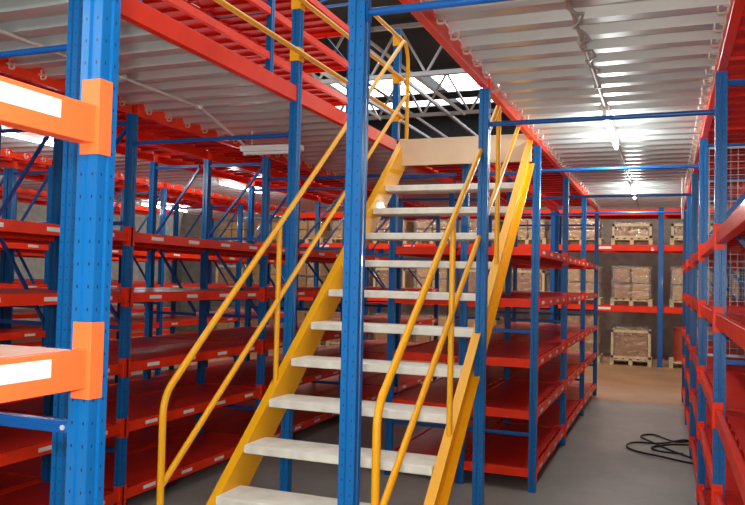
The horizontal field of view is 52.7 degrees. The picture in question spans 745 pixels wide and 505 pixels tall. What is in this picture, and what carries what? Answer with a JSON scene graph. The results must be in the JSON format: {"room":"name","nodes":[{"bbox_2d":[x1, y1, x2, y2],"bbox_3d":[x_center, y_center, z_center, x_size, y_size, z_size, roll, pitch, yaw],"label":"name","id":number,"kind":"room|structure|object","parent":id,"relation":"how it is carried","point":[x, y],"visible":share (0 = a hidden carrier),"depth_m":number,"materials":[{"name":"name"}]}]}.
{"room":"warehouse","nodes":[
{"label":"warehouse","id":0,"kind":"room"},
{"bbox_2d":[0,132,251,329],"bbox_3d":[-9.147,-1.721,15.300,0.200,7.500,29.700,1,-2,21],"label":"wall","id":1,"kind":"structure","parent":0,"point":[37,213],"depth_m":20.57,"materials":[{"name":"grey paint"}]},
{"bbox_2d":[254,20,465,83],"bbox_3d":[2.392,-4.434,15.914,20.843,1.190,0.090,1,-2,21],"label":"roof truss","id":2,"kind":"object","parent":1,"relation":"attached to","point":[424,72],"depth_m":16.54,"materials":[{"name":"grey metal"}]},
{"bbox_2d":[309,9,519,137],"bbox_3d":[0.235,-4.118,17.816,5.465,1.753,17.000,1,-2,21],"label":"trim","id":3,"kind":"structure","parent":1,"relation":"attached to","point":[373,44],"depth_m":18.00,"materials":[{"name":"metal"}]},
{"bbox_2d":[335,73,502,119],"bbox_3d":[3.808,-4.274,19.544,20.843,1.190,0.090,1,-2,21],"label":"truss","id":4,"kind":"object","parent":1,"relation":"attached to","point":[421,114],"depth_m":20.36,"materials":[{"name":"grey metal"}]},
{"bbox_2d":[0,167,286,220],"bbox_3d":[-4.768,-0.979,9.761,1.440,0.046,13.630,1,-2,21],"label":"ceiling","id":5,"kind":"structure","parent":0,"point":[26,184],"depth_m":12.77,"materials":[{"name":"white metal"}]},
{"bbox_2d":[1,135,342,211],"bbox_3d":[-2.790,-0.995,7.981,1.220,0.046,11.750,1,-2,21],"label":"ceiling","id":6,"kind":"structure","parent":0,"point":[181,177],"depth_m":9.15,"materials":[{"name":"white metal"}]},
{"bbox_2d":[1,126,53,145],"bbox_3d":[-2.963,-0.993,6.410,0.060,0.071,1.300,1,-2,21],"label":"lamp","id":7,"kind":"object","parent":6,"relation":"attached to","point":[28,136],"visible":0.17,"depth_m":6.43,"materials":[{"name":"plastic"}]},
{"bbox_2d":[0,0,501,206],"bbox_3d":[-0.551,-0.994,6.538,1.250,0.046,12.690,1,-2,21],"label":"ceiling","id":8,"kind":"structure","parent":0,"point":[242,106],"depth_m":4.87,"materials":[{"name":"white metal"}]},
{"bbox_2d":[0,29,244,145],"bbox_3d":[-1.935,-1.039,3.381,0.139,0.146,5.604,1,-2,20],"label":"conduit","id":9,"kind":"object","parent":8,"relation":"attached to","point":[120,77],"visible":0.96,"depth_m":4.69,"materials":[{"name":"silver metal"}]},
{"bbox_2d":[240,130,303,155],"bbox_3d":[-0.811,-0.891,6.069,0.520,0.203,0.113,1,-2,17],"label":"lamp","id":10,"kind":"object","parent":8,"relation":"hanging from","point":[251,149],"visible":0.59,"depth_m":6.04,"materials":[{"name":"white metal"}]},
{"bbox_2d":[12,330,707,504],"bbox_3d":[0.227,2.171,11.633,20.000,0.100,30.000,1,-2,21],"label":"floor","id":11,"kind":"structure","parent":0,"point":[595,466],"depth_m":6.98,"materials":[{"name":"grey concrete"}]},
{"bbox_2d":[0,237,41,492],"bbox_3d":[-3.070,0.332,4.755,0.677,2.940,1.935,1,-2,21],"label":"bay","id":12,"kind":"object","parent":11,"relation":"on","point":[6,481],"visible":0.09,"depth_m":5.45,"materials":[{"name":"blue paint"}]},
{"bbox_2d":[0,187,46,346],"bbox_3d":[-5.128,0.531,11.789,0.618,2.940,1.933,1,-2,21],"label":"bay","id":13,"kind":"object","parent":11,"relation":"on","point":[21,193],"visible":0.16,"depth_m":11.18,"materials":[{"name":"blue paint"}]},
{"bbox_2d":[0,149,51,340],"bbox_3d":[-4.092,0.395,7.231,0.666,2.940,1.935,1,-2,21],"label":"bay","id":14,"kind":"object","parent":11,"relation":"on","point":[6,155],"visible":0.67,"depth_m":7.79,"materials":[{"name":"blue paint"}]},
{"bbox_2d":[0,0,120,504],"bbox_3d":[-1.269,0.290,0.882,0.672,2.838,2.007,1,-2,21],"label":"rack","id":15,"kind":"object","parent":11,"relation":"on","point":[26,372],"visible":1,"depth_m":1.66,"materials":[{"name":"blue metal"}]},
{"bbox_2d":[0,160,123,401],"bbox_3d":[-4.026,0.469,9.281,0.666,2.940,1.935,1,-2,21],"label":"bay","id":16,"kind":"object","parent":11,"relation":"on","point":[5,180],"visible":0.14,"depth_m":8.32,"materials":[{"name":"blue paint"}]},
{"bbox_2d":[0,57,132,504],"bbox_3d":[-2.385,0.340,4.508,0.766,2.940,1.973,1,-2,21],"label":"bay","id":17,"kind":"object","parent":11,"relation":"on","point":[13,440],"visible":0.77,"depth_m":4.76,"materials":[{"name":"blue paint"}]},
{"bbox_2d":[0,44,66,57],"bbox_3d":[-1.812,-0.850,3.311,1.238,0.060,0.044,1,-2,21],"label":"tube","id":18,"kind":"object","parent":17,"relation":"attached to","point":[63,47],"visible":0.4,"depth_m":3.15,"materials":[{"name":"blue paint"}]},
{"bbox_2d":[50,0,82,504],"bbox_3d":[-1.235,0.366,3.032,0.062,2.838,0.062,1,-2,21],"label":"steel column","id":19,"kind":"structure","parent":11,"relation":"on","point":[75,7],"depth_m":3.02,"materials":[{"name":"blue metal"}]},
{"bbox_2d":[0,160,163,403],"bbox_3d":[-3.389,0.475,9.033,0.666,2.940,1.935,1,-2,21],"label":"bay","id":20,"kind":"object","parent":11,"relation":"on","point":[35,168],"visible":0.23,"depth_m":8.28,"materials":[{"name":"blue paint"}]},
{"bbox_2d":[0,125,200,479],"bbox_3d":[-2.367,0.412,6.557,0.677,2.940,1.935,1,-2,21],"label":"bay","id":21,"kind":"object","parent":11,"relation":"on","point":[29,468],"visible":0.22,"depth_m":6.46,"materials":[{"name":"blue paint"}]},
{"bbox_2d":[109,203,178,338],"bbox_3d":[-4.414,0.612,13.619,0.618,2.940,1.994,1,-2,21],"label":"bay","id":22,"kind":"object","parent":11,"relation":"on","point":[138,210],"visible":0.14,"depth_m":13.62,"materials":[{"name":"blue paint"}]},
{"bbox_2d":[41,104,267,504],"bbox_3d":[-1.682,0.419,6.310,0.766,2.940,1.973,1,-2,21],"label":"shelving unit","id":23,"kind":"object","parent":11,"relation":"on","point":[125,469],"visible":0.73,"depth_m":5.89,"materials":[{"name":"blue paint"}]},
{"bbox_2d":[139,0,270,58],"bbox_3d":[-1.648,-2.204,6.393,0.718,2.300,1.933,1,-2,21],"label":"bay","id":24,"kind":"object","parent":23,"relation":"on","point":[194,17],"visible":0.2,"depth_m":6.67,"materials":[{"name":"blue paint"}]},
{"bbox_2d":[133,133,288,147],"bbox_3d":[-1.109,-0.770,5.113,1.238,0.060,0.044,1,-2,21],"label":"tube","id":25,"kind":"object","parent":23,"relation":"attached to","point":[136,142],"visible":0.84,"depth_m":5.10,"materials":[{"name":"blue paint"}]},
{"bbox_2d":[107,188,201,384],"bbox_3d":[-3.323,0.548,11.083,0.666,2.940,1.935,1,-2,21],"label":"bay","id":26,"kind":"object","parent":11,"relation":"on","point":[116,191],"visible":0.2,"depth_m":10.81,"materials":[{"name":"blue paint"}]},
{"bbox_2d":[131,183,240,382],"bbox_3d":[-2.687,0.554,10.834,0.666,2.940,1.935,1,-2,21],"label":"bay","id":27,"kind":"object","parent":11,"relation":"on","point":[175,191],"visible":0.36,"depth_m":10.29,"materials":[{"name":"blue paint"}]},
{"bbox_2d":[142,150,287,431],"bbox_3d":[-1.665,0.491,8.359,0.677,2.940,1.935,1,-2,21],"label":"bay","id":28,"kind":"object","parent":11,"relation":"on","point":[220,415],"visible":0.52,"depth_m":7.79,"materials":[{"name":"blue paint"}]},
{"bbox_2d":[169,201,260,370],"bbox_3d":[-2.609,0.629,12.914,0.666,2.940,1.998,1,-2,21],"label":"bay","id":29,"kind":"object","parent":11,"relation":"on","point":[193,205],"visible":0.12,"depth_m":12.22,"materials":[{"name":"blue paint"}]},
{"bbox_2d":[205,198,286,366],"bbox_3d":[-1.972,0.635,12.665,0.666,2.940,1.998,1,-2,21],"label":"bay","id":30,"kind":"object","parent":11,"relation":"on","point":[243,205],"visible":0.26,"depth_m":11.88,"materials":[{"name":"blue paint"}]},
{"bbox_2d":[210,213,300,310],"bbox_3d":[-3.130,0.531,19.890,2.210,3.600,1.100,1,-2,21],"label":"bay","id":31,"kind":"object","parent":11,"relation":"on","point":[279,214],"visible":0.12,"depth_m":19.80,"materials":[{"name":"blue paint"}]},
{"bbox_3d":[-3.560,-0.306,20.019,0.840,0.140,0.900,1,-2,21],"label":"pallet","id":32,"kind":"object","parent":31,"relation":"on","visible":0},
{"bbox_2d":[220,222,254,236],"bbox_3d":[-3.564,-0.603,20.002,0.820,0.450,0.840,1,-2,21],"label":"stack","id":33,"kind":"object","parent":32,"relation":"on","point":[231,231],"visible":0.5,"depth_m":19.69,"materials":[{"name":"beige cardboard"}]},
{"bbox_3d":[-3.590,0.993,19.974,0.840,0.140,0.900,1,-2,21],"label":"pallet","id":34,"kind":"object","parent":31,"relation":"on","visible":0},
{"bbox_2d":[215,264,258,282],"bbox_3d":[-3.588,0.606,19.969,0.800,0.630,0.860,1,-2,21],"label":"cardboard boxes","id":35,"kind":"object","parent":34,"relation":"on","point":[232,268],"visible":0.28,"depth_m":19.68,"materials":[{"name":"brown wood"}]},
{"bbox_2d":[195,151,344,437],"bbox_3d":[-0.979,0.499,8.112,0.766,2.940,1.973,1,-2,21],"label":"bay","id":36,"kind":"object","parent":11,"relation":"on","point":[273,165],"visible":0.41,"depth_m":7.37,"materials":[{"name":"blue paint"}]},
{"bbox_2d":[206,0,349,149],"bbox_3d":[-0.934,-2.124,8.223,0.718,2.300,1.994,1,-2,21],"label":"bay","id":37,"kind":"object","parent":36,"relation":"on","point":[279,21],"visible":0.27,"depth_m":8.28,"materials":[{"name":"blue paint"}]},
{"bbox_2d":[279,9,303,491],"bbox_3d":[-0.518,-0.185,4.856,0.062,4.100,0.062,1,-2,21],"label":"steel column","id":38,"kind":"structure","parent":11,"relation":"on","point":[285,478],"depth_m":4.84,"materials":[{"name":"blue metal"}]},
{"bbox_2d":[120,0,296,101],"bbox_3d":[-0.874,-1.065,3.994,0.097,0.100,1.872,1,-2,21],"label":"beam","id":39,"kind":"structure","parent":38,"relation":"attached to","point":[137,13],"depth_m":3.86,"materials":[{"name":"red metal"}]},
{"bbox_2d":[213,0,404,122],"bbox_3d":[-0.815,-1.663,4.017,0.102,0.770,5.843,1,-2,21],"label":"guard rail","id":40,"kind":"object","parent":38,"relation":"attached to","point":[296,53],"visible":0.83,"depth_m":5.03,"materials":[{"name":"yellow metal"}]},
{"bbox_2d":[302,89,396,150],"bbox_3d":[-0.171,-0.985,5.796,0.097,0.100,1.872,1,-2,21],"label":"beam","id":41,"kind":"structure","parent":38,"relation":"attached to","point":[310,102],"depth_m":5.40,"materials":[{"name":"red metal"}]},
{"bbox_2d":[244,179,339,399],"bbox_3d":[-0.962,0.571,10.161,0.677,2.940,1.935,1,-2,21],"label":"bay","id":42,"kind":"object","parent":11,"relation":"on","point":[310,389],"visible":0.23,"depth_m":9.65,"materials":[{"name":"blue paint"}]},
{"bbox_2d":[280,211,378,322],"bbox_3d":[-1.062,0.551,19.082,2.210,3.600,1.100,1,-2,21],"label":"bay","id":43,"kind":"object","parent":11,"relation":"on","point":[304,216],"visible":0.14,"depth_m":18.91,"materials":[{"name":"blue paint"}]},
{"bbox_2d":[299,238,335,242],"bbox_3d":[-1.492,-0.286,19.212,0.840,0.140,0.900,1,-2,21],"label":"pallet","id":44,"kind":"object","parent":43,"relation":"on","point":[307,240],"visible":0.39,"depth_m":18.85,"materials":[{"name":"brown wood"}]},
{"bbox_2d":[299,221,331,237],"bbox_3d":[-1.496,-0.583,19.194,0.820,0.450,0.840,1,-2,21],"label":"stack","id":45,"kind":"object","parent":44,"relation":"on","point":[305,226],"visible":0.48,"depth_m":18.91,"materials":[{"name":"beige cardboard"}]},
{"bbox_3d":[-1.522,1.012,19.166,0.840,0.140,0.900,1,-2,21],"label":"pallet","id":46,"kind":"object","parent":43,"relation":"on","visible":0},
{"bbox_2d":[298,263,331,286],"bbox_3d":[-1.523,0.581,19.154,0.820,0.720,0.840,1,-2,21],"label":"stack","id":47,"kind":"object","parent":46,"relation":"on","point":[305,270],"visible":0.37,"depth_m":18.84,"materials":[{"name":"brown cardboard"}]},
{"bbox_2d":[156,40,534,504],"bbox_3d":[0.145,-0.035,4.695,1.155,3.820,3.597,1,-2,21],"label":"staircase","id":48,"kind":"structure","parent":11,"relation":"on","point":[257,441],"depth_m":4.30,"materials":[{"name":"yellow metal"}]},
{"bbox_2d":[294,179,400,422],"bbox_3d":[-0.283,0.577,9.896,0.766,2.940,1.935,1,-2,21],"label":"bay","id":49,"kind":"object","parent":11,"relation":"on","point":[331,186],"visible":0.15,"depth_m":9.57,"materials":[{"name":"blue paint"}]},
{"bbox_2d":[313,195,389,381],"bbox_3d":[-0.247,0.652,11.992,0.677,2.940,1.998,1,-2,21],"label":"bay","id":50,"kind":"object","parent":11,"relation":"on","point":[326,200],"visible":0.24,"depth_m":11.50,"materials":[{"name":"blue paint"}]},
{"bbox_2d":[337,0,370,504],"bbox_3d":[-0.058,-0.154,2.596,0.062,3.900,0.062,1,-2,21],"label":"steel column","id":51,"kind":"structure","parent":11,"relation":"on","point":[359,26],"depth_m":2.57,"materials":[{"name":"blue metal"}]},
{"bbox_2d":[399,0,491,87],"bbox_3d":[0.339,-1.053,3.520,0.097,0.100,1.872,1,-2,21],"label":"beam","id":52,"kind":"structure","parent":51,"relation":"attached to","point":[439,30],"depth_m":3.63,"materials":[{"name":"red metal"}]},
{"bbox_2d":[362,196,439,395],"bbox_3d":[0.431,0.658,11.727,0.766,2.940,1.998,1,-2,21],"label":"bay","id":53,"kind":"object","parent":11,"relation":"on","point":[401,381],"visible":0.38,"depth_m":11.41,"materials":[{"name":"blue paint"}]},
{"bbox_2d":[365,216,460,339],"bbox_3d":[1.006,0.571,18.275,2.210,3.600,1.100,1,-2,21],"label":"bay","id":54,"kind":"object","parent":11,"relation":"on","point":[382,247],"visible":0.2,"depth_m":18.18,"materials":[{"name":"blue paint"}]},
{"bbox_2d":[414,241,458,243],"bbox_3d":[1.545,-0.257,18.026,0.840,0.140,0.900,1,-2,21],"label":"pallet","id":55,"kind":"object","parent":54,"relation":"on","point":[417,242],"visible":0.13,"depth_m":18.00,"materials":[{"name":"brown wood"}]},
{"bbox_2d":[418,221,448,232],"bbox_3d":[1.541,-0.554,18.009,0.820,0.450,0.840,1,-2,21],"label":"stack","id":56,"kind":"object","parent":55,"relation":"on","point":[422,225],"visible":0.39,"depth_m":17.71,"materials":[{"name":"brown cardboard"}]},
{"bbox_3d":[0.546,1.032,18.359,0.840,0.140,0.900,1,-2,21],"label":"pallet","id":57,"kind":"object","parent":54,"relation":"on","visible":0},
{"bbox_2d":[373,267,415,287],"bbox_3d":[0.547,0.646,18.354,0.800,0.630,0.860,1,-2,21],"label":"crate","id":58,"kind":"object","parent":57,"relation":"on","point":[383,273],"visible":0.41,"depth_m":18.10,"materials":[{"name":"brown cardboard"}]},
{"bbox_3d":[1.515,1.041,17.981,0.840,0.140,0.900,1,-2,21],"label":"pallet","id":59,"kind":"object","parent":54,"relation":"on","visible":0},
{"bbox_2d":[417,268,447,291],"bbox_3d":[1.514,0.610,17.968,0.820,0.720,0.840,1,-2,21],"label":"stack","id":60,"kind":"object","parent":59,"relation":"on","point":[421,272],"visible":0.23,"depth_m":17.60,"materials":[{"name":"beige cardboard"}]},
{"bbox_2d":[384,152,505,474],"bbox_3d":[0.761,0.553,7.410,0.687,2.862,1.935,1,-2,21],"label":"bay","id":61,"kind":"object","parent":11,"relation":"on","point":[428,441],"visible":0.5,"depth_m":6.65,"materials":[{"name":"blue paint"}]},
{"bbox_2d":[472,88,490,504],"bbox_3d":[0.632,0.456,4.379,0.062,2.838,0.062,1,-2,21],"label":"steel column","id":62,"kind":"structure","parent":11,"relation":"on","point":[479,409],"depth_m":4.36,"materials":[{"name":"blue metal"}]},
{"bbox_2d":[486,75,543,144],"bbox_3d":[1.042,-0.973,5.322,0.097,0.100,1.872,1,-2,21],"label":"beam","id":63,"kind":"structure","parent":62,"relation":"attached to","point":[499,98],"depth_m":5.06,"materials":[{"name":"red metal"}]},
{"bbox_2d":[446,178,532,422],"bbox_3d":[1.465,0.594,9.213,0.687,2.940,1.935,1,-2,21],"label":"bay","id":64,"kind":"object","parent":11,"relation":"on","point":[497,372],"visible":0.13,"depth_m":8.56,"materials":[{"name":"blue paint"}]},
{"bbox_2d":[454,210,550,326],"bbox_3d":[3.074,0.590,17.468,2.210,3.600,1.100,1,-2,21],"label":"bay","id":65,"kind":"object","parent":11,"relation":"on","point":[548,217],"visible":0.14,"depth_m":17.32,"materials":[{"name":"blue paint"}]},
{"bbox_2d":[518,238,550,243],"bbox_3d":[3.613,-0.238,17.219,0.840,0.140,0.900,1,-2,21],"label":"pallet","id":66,"kind":"object","parent":65,"relation":"on","point":[529,240],"visible":0.41,"depth_m":16.85,"materials":[{"name":"brown wood"}]},
{"bbox_2d":[518,219,548,238],"bbox_3d":[3.609,-0.535,17.201,0.820,0.450,0.840,1,-2,21],"label":"stack","id":67,"kind":"object","parent":66,"relation":"on","point":[523,231],"visible":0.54,"depth_m":16.90,"materials":[{"name":"beige cardboard"}]},
{"bbox_3d":[3.582,1.061,17.173,0.840,0.140,0.900,1,-2,21],"label":"pallet","id":68,"kind":"object","parent":65,"relation":"on","visible":0},
{"bbox_2d":[512,268,549,291],"bbox_3d":[3.584,0.675,17.168,0.800,0.630,0.860,1,-2,21],"label":"stack","id":69,"kind":"object","parent":68,"relation":"on","point":[523,277],"visible":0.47,"depth_m":16.85,"materials":[{"name":"brown cardboard"}]},
{"bbox_2d":[456,140,570,492],"bbox_3d":[1.424,0.522,7.173,0.706,2.940,1.973,1,-2,21],"label":"shelving unit","id":70,"kind":"object","parent":11,"relation":"on","point":[510,449],"visible":0.85,"depth_m":6.39,"materials":[{"name":"blue paint"}]},
{"bbox_2d":[486,192,554,386],"bbox_3d":[2.179,0.675,11.044,0.687,2.940,1.998,1,-2,21],"label":"bay","id":71,"kind":"object","parent":11,"relation":"on","point":[528,203],"visible":0.16,"depth_m":11.26,"materials":[{"name":"blue paint"}]},
{"bbox_2d":[503,170,588,445],"bbox_3d":[2.127,0.601,8.975,0.706,2.940,1.973,1,-2,21],"label":"bay","id":72,"kind":"object","parent":11,"relation":"on","point":[558,412],"visible":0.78,"depth_m":8.39,"materials":[{"name":"blue paint"}]},
{"bbox_2d":[539,192,600,415],"bbox_3d":[2.834,0.681,10.789,0.706,2.940,1.998,1,-2,21],"label":"bay","id":73,"kind":"object","parent":11,"relation":"on","point":[576,391],"visible":0.66,"depth_m":10.76,"materials":[{"name":"blue paint"}]},
{"bbox_2d":[597,354,602,363],"bbox_3d":[4.652,2.331,16.700,0.840,0.140,0.900,1,-2,21],"label":"pallet","id":74,"kind":"object","parent":11,"relation":"on","point":[600,357],"visible":0.23,"depth_m":16.28,"materials":[{"name":"brown wood"}]},
{"bbox_2d":[567,315,600,356],"bbox_3d":[4.653,1.814,16.690,0.820,0.890,0.840,1,-2,21],"label":"stack","id":75,"kind":"object","parent":74,"relation":"on","point":[588,318],"visible":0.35,"depth_m":16.32,"materials":[{"name":"beige cardboard"}]},
{"bbox_2d":[549,205,658,323],"bbox_3d":[5.142,0.610,16.660,2.210,3.600,1.100,1,-2,21],"label":"bay","id":76,"kind":"object","parent":11,"relation":"on","point":[571,247],"visible":0.45,"depth_m":16.40,"materials":[{"name":"blue paint"}]},
{"bbox_2d":[568,298,603,304],"bbox_3d":[4.681,1.072,16.744,0.840,0.140,0.900,1,-2,21],"label":"pallet","id":77,"kind":"object","parent":76,"relation":"on","point":[600,300],"visible":0.3,"depth_m":16.26,"materials":[{"name":"brown wood"}]},
{"bbox_2d":[568,268,601,297],"bbox_3d":[4.681,0.640,16.731,0.820,0.720,0.840,1,-2,21],"label":"stack","id":78,"kind":"object","parent":77,"relation":"on","point":[574,275],"visible":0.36,"depth_m":16.43,"materials":[{"name":"beige cardboard"}]},
{"bbox_2d":[568,238,604,244],"bbox_3d":[4.712,-0.227,16.790,0.840,0.140,0.900,1,-2,21],"label":"pallet","id":79,"kind":"object","parent":76,"relation":"on","point":[601,241],"visible":0.44,"depth_m":16.46,"materials":[{"name":"brown wood"}]},
{"bbox_2d":[568,219,600,238],"bbox_3d":[4.708,-0.524,16.772,0.820,0.450,0.840,1,-2,21],"label":"stack","id":80,"kind":"object","parent":79,"relation":"on","point":[574,231],"visible":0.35,"depth_m":16.46,"materials":[{"name":"beige cardboard"}]},
{"bbox_2d":[610,298,652,306],"bbox_3d":[5.650,1.081,16.366,0.840,0.140,0.900,1,-2,21],"label":"pallet","id":81,"kind":"object","parent":76,"relation":"on","point":[613,301],"visible":0.91,"depth_m":15.99,"materials":[{"name":"brown wood"}]},
{"bbox_2d":[613,267,650,299],"bbox_3d":[5.649,0.649,16.353,0.820,0.720,0.840,1,-2,21],"label":"stack","id":82,"kind":"object","parent":81,"relation":"on","point":[636,274],"visible":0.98,"depth_m":16.03,"materials":[{"name":"brown cardboard"}]},
{"bbox_2d":[611,238,652,244],"bbox_3d":[5.680,-0.218,16.411,0.840,0.140,0.900,1,-2,21],"label":"pallet","id":83,"kind":"object","parent":76,"relation":"on","point":[614,241],"visible":0.84,"depth_m":16.10,"materials":[{"name":"brown wood"}]},
{"bbox_2d":[612,222,652,238],"bbox_3d":[5.679,-0.469,16.401,0.800,0.360,0.860,1,-2,21],"label":"crate","id":84,"kind":"object","parent":83,"relation":"on","point":[624,231],"visible":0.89,"depth_m":16.09,"materials":[{"name":"brown wood"}]},
{"bbox_2d":[610,356,651,366],"bbox_3d":[5.621,2.340,16.322,0.840,0.140,0.900,1,-2,21],"label":"pallet","id":85,"kind":"object","parent":11,"relation":"on","point":[612,360],"visible":0.66,"depth_m":15.91,"materials":[{"name":"brown wood"}]},
{"bbox_2d":[611,327,651,359],"bbox_3d":[5.623,1.938,16.317,0.800,0.660,0.860,1,-2,21],"label":"crate","id":86,"kind":"object","parent":85,"relation":"on","point":[627,344],"visible":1,"depth_m":15.99,"materials":[{"name":"brown wood"}]},
{"bbox_2d":[626,433,692,463],"bbox_3d":[3.053,2.039,7.899,0.727,0.030,1.329,1,-2,21],"label":"cable","id":87,"kind":"object","parent":11,"relation":"on","point":[657,444],"visible":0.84,"depth_m":7.92,"materials":[{"name":"black rubber"}]},
{"bbox_2d":[669,357,681,367],"bbox_3d":[6.720,2.350,15.893,0.840,0.140,0.900,1,-2,21],"label":"pallet","id":88,"kind":"object","parent":11,"relation":"on","point":[671,361],"visible":0.27,"depth_m":15.62,"materials":[{"name":"brown wood"}]},
{"bbox_2d":[673,327,707,360],"bbox_3d":[6.712,1.933,15.861,0.690,0.690,0.690,1,-2,21],"label":"drum","id":89,"kind":"object","parent":88,"relation":"on","point":[677,356],"visible":0.36,"depth_m":15.75,"materials":[{"name":"brown"}]},
{"bbox_2d":[657,207,736,367],"bbox_3d":[7.210,0.630,15.853,2.210,3.600,1.100,1,-2,21],"label":"bay","id":90,"kind":"object","parent":11,"relation":"on","point":[662,248],"visible":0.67,"depth_m":15.71,"materials":[{"name":"blue paint"}]},
{"bbox_2d":[669,300,681,306],"bbox_3d":[6.749,1.091,15.937,0.840,0.140,0.900,1,-2,21],"label":"pallet","id":91,"kind":"object","parent":90,"relation":"on","point":[671,302],"visible":0.32,"depth_m":15.65,"materials":[{"name":"brown wood"}]},
{"bbox_2d":[672,268,709,300],"bbox_3d":[6.748,0.660,15.924,0.820,0.720,0.840,1,-2,21],"label":"stack","id":92,"kind":"object","parent":91,"relation":"on","point":[677,275],"visible":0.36,"depth_m":15.68,"materials":[{"name":"beige cardboard"}]},
{"bbox_2d":[680,187,744,424],"bbox_3d":[4.531,0.697,10.126,0.706,2.940,1.998,1,-2,21],"label":"bay","id":93,"kind":"object","parent":11,"relation":"on","point":[686,311],"visible":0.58,"depth_m":9.39,"materials":[{"name":"blue paint"}]},
{"bbox_2d":[684,165,744,456],"bbox_3d":[3.823,0.617,8.313,0.706,2.940,1.973,1,-2,21],"label":"bay","id":94,"kind":"object","parent":11,"relation":"on","point":[693,183],"visible":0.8,"depth_m":7.54,"materials":[{"name":"blue paint"}]},
{"bbox_2d":[569,193,690,197],"bbox_3d":[2.655,-0.589,7.795,1.203,0.060,0.044,1,-2,21],"label":"tube","id":95,"kind":"object","parent":94,"relation":"attached to","point":[677,194],"visible":1,"depth_m":7.78,"materials":[{"name":"blue paint"}]},
{"bbox_2d":[687,127,744,504],"bbox_3d":[3.120,0.538,6.511,0.706,2.940,1.973,1,-2,21],"label":"bay","id":96,"kind":"object","parent":11,"relation":"on","point":[736,136],"visible":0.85,"depth_m":5.74,"materials":[{"name":"blue paint"}]},
{"bbox_2d":[540,162,699,174],"bbox_3d":[1.952,-0.668,5.994,1.203,0.060,0.044,1,-2,21],"label":"tube","id":97,"kind":"object","parent":96,"relation":"attached to","point":[696,165],"visible":1,"depth_m":5.97,"materials":[{"name":"blue paint"}]},
{"bbox_2d":[697,179,744,338],"bbox_3d":[3.494,0.072,7.396,0.534,1.580,0.016,1,-2,21],"label":"mesh panel","id":98,"kind":"object","parent":96,"relation":"attached to","point":[709,181],"visible":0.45,"depth_m":7.43,"materials":[{"name":"grey"}]},
{"bbox_2d":[694,56,744,504],"bbox_3d":[2.417,0.458,4.709,0.706,2.940,1.973,1,-2,21],"label":"bay","id":99,"kind":"object","parent":11,"relation":"on","point":[726,93],"visible":0.89,"depth_m":3.97,"materials":[{"name":"blue paint"}]},
{"bbox_2d":[489,106,714,129],"bbox_3d":[1.249,-0.748,4.192,1.203,0.060,0.044,1,-2,21],"label":"tube","id":100,"kind":"object","parent":99,"relation":"attached to","point":[695,112],"visible":1,"depth_m":4.17,"materials":[{"name":"blue paint"}]},
{"bbox_2d":[707,146,744,357],"bbox_3d":[2.791,-0.007,5.594,0.534,1.580,0.016,1,-2,21],"label":"mesh panel","id":101,"kind":"object","parent":99,"relation":"attached to","point":[731,147],"visible":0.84,"depth_m":5.64,"materials":[{"name":"grey"}]},
{"bbox_2d":[708,0,744,504],"bbox_3d":[1.715,0.379,2.907,0.706,2.940,1.973,1,-2,21],"label":"bay","id":102,"kind":"object","parent":11,"relation":"on","point":[732,42],"visible":1,"depth_m":3.39,"materials":[{"name":"blue paint"}]},
{"bbox_2d":[366,0,512,22],"bbox_3d":[0.547,-0.828,2.390,1.203,0.060,0.044,1,-2,21],"label":"tube","id":103,"kind":"object","parent":102,"relation":"attached to","point":[438,4],"visible":1,"depth_m":2.53,"materials":[{"name":"blue paint"}]},
{"bbox_2d":[392,28,401,140],"bbox_3d":[0.218,-1.495,6.707,0.062,1.000,0.062,1,-2,21],"label":"steel column","id":104,"kind":"structure","parent":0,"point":[396,98],"depth_m":6.68,"materials":[{"name":"blue metal"}]},
{"bbox_2d":[180,203,739,356],"bbox_3d":[3.430,0.630,19.798,20.000,3.700,0.200,1,-2,21],"label":"wall","id":105,"kind":"structure","parent":0,"point":[607,262],"depth_m":18.73,"materials":[{"name":"grey paint"}]},
{"bbox_2d":[205,0,726,120],"bbox_3d":[0.349,-5.428,11.759,20.000,0.100,29.700,1,-2,21],"label":"roof","id":106,"kind":"structure","parent":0,"point":[424,45],"depth_m":19.05,"materials":[{"name":"black"}]},
{"bbox_2d":[331,74,480,96],"bbox_3d":[4.125,-4.996,21.440,19.600,0.030,1.900,1,-2,21],"label":"window","id":107,"kind":"structure","parent":106,"relation":"attached to","point":[461,81],"depth_m":22.52,"materials":[{"name":"white glass"}]},
{"bbox_2d":[336,97,492,111],"bbox_3d":[4.924,-4.906,23.488,19.600,0.030,0.900,1,-2,21],"label":"window","id":108,"kind":"structure","parent":106,"relation":"attached to","point":[470,99],"depth_m":24.71,"materials":[{"name":"white"}]},
{"bbox_2d":[368,113,744,197],"bbox_3d":[5.617,-1.026,25.356,20.000,7.500,0.200,1,-2,21],"label":"wall","id":109,"kind":"structure","parent":0,"point":[447,126],"depth_m":26.60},
{"bbox_2d":[426,0,729,207],"bbox_3d":[1.616,-0.993,5.123,1.215,0.046,13.630,1,-2,21],"label":"ceiling","id":110,"kind":"structure","parent":0,"point":[652,56],"depth_m":4.26,"materials":[{"name":"white metal"}]},
{"bbox_2d":[568,0,638,206],"bbox_3d":[1.629,-0.951,5.208,0.044,0.023,12.800,1,-2,21],"label":"conduit","id":111,"kind":"object","parent":110,"relation":"attached to","point":[580,39],"visible":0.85,"depth_m":4.14,"materials":[{"name":"beige"}]},
{"bbox_2d":[565,0,600,70],"bbox_3d":[0.968,-0.998,3.458,0.072,0.032,1.265,1,-2,21],"label":"cable","id":112,"kind":"object","parent":111,"relation":"attached to","point":[566,1],"visible":1,"depth_m":3.43,"materials":[{"name":"beige plastic"}]},
{"bbox_2d":[600,105,619,149],"bbox_3d":[1.778,-0.911,5.604,0.060,0.071,1.350,1,-2,21],"label":"lamp","id":113,"kind":"object","parent":110,"relation":"attached to","point":[610,125],"visible":0.87,"depth_m":5.49,"materials":[{"name":"white plastic"}]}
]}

